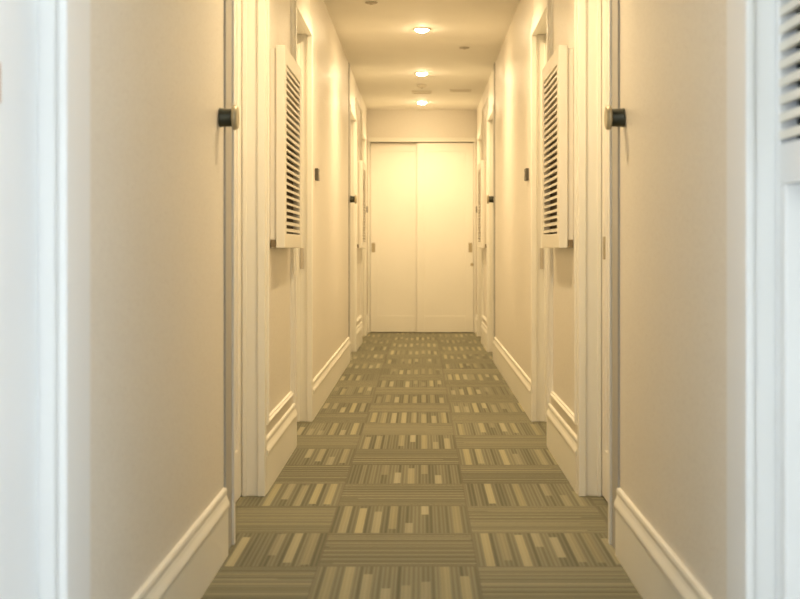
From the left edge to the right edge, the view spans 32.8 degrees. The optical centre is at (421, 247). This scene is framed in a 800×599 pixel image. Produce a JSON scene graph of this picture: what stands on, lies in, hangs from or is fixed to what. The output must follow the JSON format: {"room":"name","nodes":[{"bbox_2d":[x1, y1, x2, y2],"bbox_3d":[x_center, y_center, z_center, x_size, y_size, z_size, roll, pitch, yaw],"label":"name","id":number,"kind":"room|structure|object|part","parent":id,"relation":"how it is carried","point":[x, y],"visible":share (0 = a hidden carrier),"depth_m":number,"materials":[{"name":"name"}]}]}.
{"room":"hotel corridor","nodes":[
{"label":"hotel corridor","id":0,"kind":"room"},
{"bbox_2d":[90,0,366,598],"bbox_3d":[-0.823,-0.315,9.225,0.355,2.630,13.550,0,0,0],"label":"wall","id":1,"kind":"structure","parent":0,"point":[157,66],"depth_m":3.46,"materials":[{"name":"paint"}]},
{"bbox_2d":[75,0,89,598],"bbox_3d":[-0.642,-0.315,2.553,0.009,2.630,0.135,0,0,0],"label":"trim","id":2,"kind":"structure","parent":1,"relation":"attached to","point":[82,7],"depth_m":2.56,"materials":[{"name":"white paint"}]},
{"bbox_2d":[132,488,229,598],"bbox_3d":[-0.635,0.890,3.525,0.020,0.220,1.810,0,0,0],"label":"baseboard","id":3,"kind":"structure","parent":1,"relation":"attached to","point":[189,569],"depth_m":3.80,"materials":[{"name":"beige paint"}]},
{"bbox_2d":[224,0,231,549],"bbox_3d":[-0.642,-0.315,4.499,0.009,2.630,0.138,0,0,0],"label":"trim","id":4,"kind":"structure","parent":1,"relation":"attached to","point":[227,3],"depth_m":4.49,"materials":[{"name":"beige paint"}]},
{"bbox_2d":[218,105,238,129],"bbox_3d":[-0.615,-0.415,4.330,0.059,0.080,0.080,0,0,0],"label":"handle","id":5,"kind":"object","parent":1,"relation":"attached to","point":[226,117],"visible":1,"depth_m":4.30,"materials":[{"name":"brown metal"}]},
{"bbox_2d":[267,0,293,424],"bbox_3d":[-0.637,-0.366,6.150,0.016,2.188,1.100,0,0,0],"label":"trim","id":6,"kind":"structure","parent":1,"relation":"attached to","point":[275,411],"depth_m":5.99,"materials":[{"name":"beige paint"}]},
{"bbox_2d":[266,403,296,493],"bbox_3d":[-0.635,0.890,6.188,0.020,0.220,1.305,0,0,0],"label":"baseboard","id":7,"kind":"structure","parent":1,"relation":"attached to","point":[282,439],"depth_m":6.11,"materials":[{"name":"beige paint"}]},
{"bbox_2d":[270,45,301,247],"bbox_3d":[-0.613,-0.431,6.174,0.063,0.862,0.812,0,0,0],"label":"louvered shutter","id":8,"kind":"object","parent":1,"relation":"attached to","point":[285,73],"visible":1,"depth_m":5.78,"materials":[{"name":"paint"}]},
{"bbox_3d":[-0.631,-0.431,6.175,0.025,0.838,0.786,0,0,0],"label":"mounting frame","id":9,"kind":"part","parent":8,"relation":"part of","materials":[{"name":"paint"}]},
{"bbox_3d":[-0.597,-0.431,6.175,0.026,0.721,0.664,0,0,0],"label":"slat panel","id":10,"kind":"part","parent":8,"relation":"part of","materials":[{"name":"paint"}]},
{"bbox_2d":[300,248,303,268],"bbox_3d":[-0.730,-0.126,7.350,0.100,2.240,0.960,0,0,0],"label":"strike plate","id":11,"kind":"structure","parent":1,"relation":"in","point":[301,249],"depth_m":7.82,"materials":[{"name":"beige paint"}]},
{"bbox_2d":[294,0,312,421],"bbox_3d":[-0.703,-0.168,7.370,0.144,2.335,1.050,0,0,0],"label":"trim","id":12,"kind":"structure","parent":1,"relation":"attached to","point":[303,29],"depth_m":7.83,"materials":[{"name":"beige paint"}]},
{"bbox_2d":[315,168,319,180],"bbox_3d":[-0.632,-0.445,8.250,0.024,0.072,0.116,0,0,0],"label":"doorbell","id":13,"kind":"object","parent":1,"relation":"attached to","point":[317,173],"visible":1,"depth_m":8.19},
{"bbox_2d":[313,337,350,419],"bbox_3d":[-0.635,0.890,9.918,0.020,0.220,4.065,0,0,0],"label":"baseboard","id":14,"kind":"structure","parent":1,"relation":"attached to","point":[324,382],"depth_m":9.28,"materials":[{"name":"beige paint"}]},
{"bbox_2d":[348,63,349,336],"bbox_3d":[-0.642,-0.315,12.019,0.009,2.630,0.138,0,0,0],"label":"trim","id":15,"kind":"structure","parent":1,"relation":"attached to","point":[348,63],"depth_m":11.95,"materials":[{"name":"beige paint"}]},
{"bbox_2d":[350,99,355,359],"bbox_3d":[-0.703,-0.168,12.620,0.144,2.335,1.050,0,0,0],"label":"trim","id":16,"kind":"structure","parent":1,"relation":"attached to","point":[352,108],"depth_m":13.07,"materials":[{"name":"beige paint"}]},
{"bbox_2d":[350,195,356,203],"bbox_3d":[-0.604,-0.430,12.000,0.059,0.080,0.080,0,0,0],"label":"handle","id":17,"kind":"object","parent":1,"relation":"attached to","point":[353,199],"visible":1,"depth_m":11.97,"materials":[{"name":"brown metal"}]},
{"bbox_2d":[355,98,361,322],"bbox_3d":[-0.637,-0.366,13.750,0.016,2.188,1.100,0,0,0],"label":"trim","id":18,"kind":"structure","parent":1,"relation":"attached to","point":[356,99],"depth_m":13.79,"materials":[{"name":"beige paint"}]},
{"bbox_2d":[356,322,362,351],"bbox_3d":[-0.635,0.890,13.787,0.020,0.220,1.305,0,0,0],"label":"baseboard","id":19,"kind":"structure","parent":1,"relation":"attached to","point":[359,327],"depth_m":13.66,"materials":[{"name":"beige paint"}]},
{"bbox_2d":[357,160,365,247],"bbox_3d":[-0.613,-0.431,13.774,0.063,0.862,0.812,0,0,0],"label":"louvered shutter","id":20,"kind":"object","parent":1,"relation":"attached to","point":[361,167],"visible":0.94,"depth_m":13.38,"materials":[{"name":"white wood"}]},
{"bbox_3d":[-0.631,-0.431,13.775,0.025,0.838,0.786,0,0,0],"label":"mounting frame","id":21,"kind":"part","parent":20,"relation":"part of","materials":[{"name":"paint"}]},
{"bbox_3d":[-0.597,-0.431,13.775,0.026,0.721,0.664,0,0,0],"label":"slat panel","id":22,"kind":"part","parent":20,"relation":"part of","materials":[{"name":"paint"}]},
{"bbox_2d":[361,124,365,341],"bbox_3d":[-0.703,-0.168,14.970,0.144,2.335,1.050,0,0,0],"label":"trim","id":23,"kind":"structure","parent":1,"relation":"attached to","point":[363,318],"depth_m":15.42,"materials":[{"name":"beige paint"}]},
{"bbox_2d":[366,314,368,335],"bbox_3d":[-0.635,0.890,15.742,0.020,0.220,0.515,0,0,0],"label":"baseboard","id":24,"kind":"structure","parent":1,"relation":"attached to","point":[367,318],"depth_m":15.71,"materials":[{"name":"beige paint"}]},
{"bbox_2d":[201,332,642,598],"bbox_3d":[0.000,1.030,6.850,5.200,0.060,18.900,0,0,0],"label":"floor","id":25,"kind":"structure","parent":0,"point":[421,473],"depth_m":5.34,"materials":[{"name":"carpet"}]},
{"bbox_2d":[324,0,519,108],"bbox_3d":[0.000,-1.680,6.850,5.200,0.100,18.900,0,0,0],"label":"ceiling","id":26,"kind":"structure","parent":0,"point":[383,51],"depth_m":10.95,"materials":[{"name":"paint"}]},
{"bbox_2d":[365,1,377,4],"bbox_3d":[-0.335,-1.622,9.020,0.084,0.014,0.084,0,0,0],"label":"sprinkler","id":27,"kind":"object","parent":26,"relation":"attached to","point":[367,2],"visible":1,"depth_m":9.00,"materials":[{"name":"beige metal"}]},
{"bbox_2d":[413,28,430,32],"bbox_3d":[0.000,-1.617,10.120,0.132,0.025,0.132,0,0,0],"label":"recessed light","id":28,"kind":"object","parent":26,"relation":"in","point":[421,30],"visible":1,"depth_m":10.09,"materials":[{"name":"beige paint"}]},
{"bbox_2d":[412,91,431,93],"bbox_3d":[0.000,-1.625,14.200,0.210,0.009,0.210,0,0,0],"label":"access hatch","id":29,"kind":"object","parent":26,"relation":"attached to","point":[413,92],"visible":1,"depth_m":14.23,"materials":[{"name":"paint"}]},
{"bbox_2d":[415,72,428,75],"bbox_3d":[0.000,-1.617,12.660,0.132,0.025,0.132,0,0,0],"label":"recessed light","id":30,"kind":"object","parent":26,"relation":"in","point":[417,73],"visible":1,"depth_m":12.63,"materials":[{"name":"white"}]},
{"bbox_2d":[417,84,426,88],"bbox_3d":[0.000,-1.609,13.550,0.104,0.040,0.104,0,0,0],"label":"smoke detector","id":31,"kind":"object","parent":26,"relation":"attached to","point":[421,86],"visible":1,"depth_m":13.51,"materials":[{"name":"paint"}]},
{"bbox_2d":[450,89,470,91],"bbox_3d":[0.400,-1.625,14.050,0.220,0.009,0.160,0,0,0],"label":"ceiling vent","id":32,"kind":"object","parent":26,"relation":"in","point":[451,90],"visible":1,"depth_m":13.99,"materials":[{"name":"metal"}]},
{"bbox_2d":[367,109,476,313],"bbox_3d":[0.000,-0.315,16.080,2.000,2.630,0.160,0,0,0],"label":"wall","id":33,"kind":"structure","parent":0,"point":[381,123],"depth_m":16.00,"materials":[{"name":"paint"}]},
{"bbox_2d":[370,143,416,331],"bbox_3d":[-0.294,-0.123,16.081,0.628,2.230,0.043,0,0,0],"label":"door","id":34,"kind":"structure","parent":33,"relation":"in","point":[393,166],"depth_m":16.07,"materials":[{"name":"beige paint"}]},
{"bbox_2d":[368,138,475,332],"bbox_3d":[0.000,-0.149,16.073,1.268,2.298,0.174,0,0,0],"label":"trim","id":35,"kind":"structure","parent":33,"relation":"attached to","point":[369,139],"depth_m":15.99,"materials":[{"name":"beige paint"}]},
{"bbox_2d":[417,143,473,331],"bbox_3d":[0.276,-0.123,16.032,0.667,2.230,0.046,0,0,0],"label":"door","id":36,"kind":"structure","parent":33,"relation":"in","point":[445,264],"depth_m":16.02,"materials":[{"name":"beige paint"}]},
{"bbox_2d":[477,0,726,598],"bbox_3d":[0.823,-0.315,9.340,0.355,2.630,13.320,0,0,0],"label":"wall","id":37,"kind":"structure","parent":0,"point":[673,53],"depth_m":3.67,"materials":[{"name":"paint"}]},
{"bbox_2d":[475,314,476,334],"bbox_3d":[0.635,0.890,15.742,0.020,0.220,0.515,0,0,0],"label":"baseboard","id":38,"kind":"structure","parent":37,"relation":"attached to","point":[476,314],"depth_m":15.78,"materials":[{"name":"beige paint"}]},
{"bbox_2d":[477,123,482,335],"bbox_3d":[0.703,-0.168,14.970,0.144,2.335,1.050,0,0,0],"label":"trim","id":39,"kind":"structure","parent":37,"relation":"attached to","point":[479,136],"depth_m":15.42,"materials":[{"name":"beige paint"}]},
{"bbox_2d":[478,160,486,247],"bbox_3d":[0.613,-0.431,13.776,0.063,0.862,0.812,0,0,0],"label":"louvered shutter","id":40,"kind":"object","parent":37,"relation":"attached to","point":[482,166],"visible":1,"depth_m":13.38,"materials":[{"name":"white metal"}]},
{"bbox_3d":[0.597,-0.431,13.775,0.026,0.721,0.664,0,0,0],"label":"slat panel","id":41,"kind":"part","parent":40,"relation":"part of","materials":[{"name":"paint"}]},
{"bbox_3d":[0.631,-0.431,13.775,0.025,0.838,0.786,0,0,0],"label":"mounting frame","id":42,"kind":"part","parent":40,"relation":"part of","materials":[{"name":"paint"}]},
{"bbox_2d":[481,321,486,350],"bbox_3d":[0.635,0.890,13.787,0.020,0.220,1.305,0,0,0],"label":"baseboard","id":43,"kind":"structure","parent":37,"relation":"attached to","point":[483,326],"depth_m":13.76,"materials":[{"name":"beige paint"}]},
{"bbox_2d":[482,98,487,321],"bbox_3d":[0.637,-0.366,13.750,0.016,2.188,1.100,0,0,0],"label":"trim","id":44,"kind":"structure","parent":37,"relation":"attached to","point":[486,101],"depth_m":14.28,"materials":[{"name":"beige paint"}]},
{"bbox_2d":[487,98,493,351],"bbox_3d":[0.703,-0.168,12.620,0.144,2.335,1.050,0,0,0],"label":"trim","id":45,"kind":"structure","parent":37,"relation":"attached to","point":[490,117],"depth_m":13.07,"materials":[{"name":"beige paint"}]},
{"bbox_2d":[487,195,493,203],"bbox_3d":[0.604,-0.430,12.000,0.059,0.080,0.080,0,0,0],"label":"handle","id":46,"kind":"object","parent":37,"relation":"attached to","point":[490,199],"visible":1,"depth_m":11.97,"materials":[{"name":"brown metal"}]},
{"bbox_2d":[494,63,494,336],"bbox_3d":[0.642,-0.315,12.019,0.009,2.630,0.138,0,0,0],"label":"trim","id":47,"kind":"structure","parent":37,"relation":"attached to","point":[494,63],"depth_m":11.95,"materials":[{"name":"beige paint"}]},
{"bbox_2d":[493,337,530,419],"bbox_3d":[0.635,0.890,9.918,0.020,0.220,4.065,0,0,0],"label":"baseboard","id":48,"kind":"structure","parent":37,"relation":"attached to","point":[515,377],"depth_m":9.31,"materials":[{"name":"beige paint"}]},
{"bbox_2d":[524,168,528,180],"bbox_3d":[0.632,-0.445,8.250,0.024,0.072,0.116,0,0,0],"label":"doorbell","id":49,"kind":"object","parent":37,"relation":"attached to","point":[526,170],"visible":1,"depth_m":8.19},
{"bbox_2d":[531,0,549,421],"bbox_3d":[0.703,-0.168,7.370,0.144,2.335,1.050,0,0,0],"label":"trim","id":50,"kind":"structure","parent":37,"relation":"attached to","point":[540,28],"depth_m":7.83,"materials":[{"name":"beige paint"}]},
{"bbox_2d":[540,248,542,268],"bbox_3d":[0.730,-0.126,7.350,0.100,2.240,0.960,0,0,0],"label":"door","id":51,"kind":"structure","parent":37,"relation":"in","point":[541,249],"depth_m":7.82,"materials":[{"name":"beige paint"}]},
{"bbox_2d":[542,45,572,247],"bbox_3d":[0.613,-0.431,6.176,0.063,0.862,0.812,0,0,0],"label":"louvered shutter","id":52,"kind":"object","parent":37,"relation":"attached to","point":[557,74],"visible":1,"depth_m":5.78,"materials":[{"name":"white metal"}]},
{"bbox_3d":[0.597,-0.431,6.175,0.026,0.721,0.664,0,0,0],"label":"slat panel","id":53,"kind":"part","parent":52,"relation":"part of","materials":[{"name":"paint"}]},
{"bbox_3d":[0.631,-0.431,6.175,0.025,0.838,0.786,0,0,0],"label":"mounting frame","id":54,"kind":"part","parent":52,"relation":"part of","materials":[{"name":"paint"}]},
{"bbox_2d":[546,403,576,493],"bbox_3d":[0.635,0.890,6.188,0.020,0.220,1.305,0,0,0],"label":"baseboard","id":55,"kind":"structure","parent":37,"relation":"attached to","point":[561,439],"depth_m":6.09,"materials":[{"name":"beige paint"}]},
{"bbox_2d":[550,0,576,424],"bbox_3d":[0.637,-0.366,6.150,0.016,2.188,1.100,0,0,0],"label":"trim","id":56,"kind":"structure","parent":37,"relation":"attached to","point":[573,416],"depth_m":5.61,"materials":[{"name":"beige paint"}]},
{"bbox_2d":[604,105,624,129],"bbox_3d":[0.615,-0.415,4.330,0.059,0.080,0.080,0,0,0],"label":"handle","id":57,"kind":"object","parent":37,"relation":"attached to","point":[612,117],"visible":1,"depth_m":4.30,"materials":[{"name":"brown metal"}]},
{"bbox_2d":[612,0,619,548],"bbox_3d":[0.642,-0.315,4.499,0.009,2.630,0.138,0,0,0],"label":"trim","id":58,"kind":"structure","parent":37,"relation":"attached to","point":[615,3],"depth_m":4.48,"materials":[{"name":"beige paint"}]},
{"bbox_2d":[614,488,711,598],"bbox_3d":[0.635,0.890,3.640,0.020,0.220,1.580,0,0,0],"label":"baseboard","id":59,"kind":"structure","parent":37,"relation":"attached to","point":[653,568],"depth_m":3.80,"materials":[{"name":"beige paint"}]},
{"bbox_2d":[727,0,738,598],"bbox_3d":[0.642,-0.315,2.783,0.009,2.630,0.135,0,0,0],"label":"trim","id":60,"kind":"structure","parent":37,"relation":"attached to","point":[732,5],"depth_m":2.79,"materials":[{"name":"white paint"}]},
{"bbox_3d":[-0.822,-1.440,5.040,0.355,0.380,0.920,0,0,0],"label":"wall","id":61,"kind":"structure","parent":0,"visible":0},
{"bbox_2d":[235,0,241,502],"bbox_3d":[-0.752,-0.126,5.040,0.055,2.240,0.880,0,0,0],"label":"door","id":62,"kind":"structure","parent":61,"relation":"in","point":[238,3],"depth_m":5.38,"materials":[{"name":"beige paint"}]},
{"bbox_2d":[232,0,266,544],"bbox_3d":[-0.703,-0.168,5.060,0.144,2.335,0.970,0,0,0],"label":"trim","id":63,"kind":"structure","parent":61,"relation":"attached to","point":[254,12],"depth_m":5.47,"materials":[{"name":"beige paint"}]},
{"bbox_3d":[0.823,-1.440,5.040,0.355,0.380,0.920,0,0,0],"label":"wall","id":64,"kind":"structure","parent":0,"visible":0},
{"bbox_2d":[577,0,611,544],"bbox_3d":[0.703,-0.168,5.060,0.144,2.335,0.970,0,0,0],"label":"trim","id":65,"kind":"structure","parent":64,"relation":"attached to","point":[589,12],"depth_m":5.47,"materials":[{"name":"beige paint"}]},
{"bbox_2d":[602,0,607,501],"bbox_3d":[0.751,-0.126,5.040,0.058,2.240,0.880,0,0,0],"label":"door","id":66,"kind":"structure","parent":64,"relation":"in","point":[604,2],"depth_m":5.40,"materials":[{"name":"beige paint"}]},
{"bbox_3d":[0.725,0.000,5.402,0.005,0.090,0.045,0,0,0],"label":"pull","id":67,"kind":"part","parent":66,"relation":"part of","materials":[{"name":"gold metal"}]},
{"bbox_3d":[-0.822,-1.440,1.875,0.355,0.380,1.150,0,0,0],"label":"wall","id":68,"kind":"structure","parent":0,"visible":0},
{"bbox_2d":[0,0,37,598],"bbox_3d":[-0.703,-0.116,1.875,0.054,2.220,1.101,0,0,0],"label":"door","id":69,"kind":"structure","parent":68,"relation":"in","point":[18,18],"depth_m":2.31,"materials":[{"name":"white paint"}]},
{"bbox_3d":[-0.680,-0.265,2.138,0.008,0.066,0.096,0,0,0],"label":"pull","id":70,"kind":"part","parent":69,"relation":"part of","materials":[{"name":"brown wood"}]},
{"bbox_2d":[38,0,74,598],"bbox_3d":[-0.706,-0.150,1.890,0.148,2.300,1.188,0,0,0],"label":"trim","id":71,"kind":"structure","parent":68,"relation":"attached to","point":[56,18],"depth_m":2.43,"materials":[{"name":"white paint"}]},
{"bbox_3d":[0.823,-1.440,1.990,0.355,0.380,1.380,0,0,0],"label":"wall","id":72,"kind":"structure","parent":0,"visible":0},
{"bbox_2d":[739,0,774,598],"bbox_3d":[0.706,-0.150,2.005,0.148,2.300,1.418,0,0,0],"label":"trim","id":73,"kind":"structure","parent":72,"relation":"attached to","point":[756,17],"depth_m":2.66,"materials":[{"name":"white paint"}]},
{"bbox_2d":[775,0,799,598],"bbox_3d":[0.725,-0.116,1.992,0.070,2.220,1.333,0,0,0],"label":"door","id":74,"kind":"structure","parent":72,"relation":"in","point":[787,12],"depth_m":2.59,"materials":[{"name":"white paint"}]},
{"bbox_3d":[0.706,-0.663,1.992,0.028,0.910,1.285,0,0,0],"label":"slat panel","id":75,"kind":"part","parent":74,"relation":"part of","materials":[{"name":"paint"}]}
]}

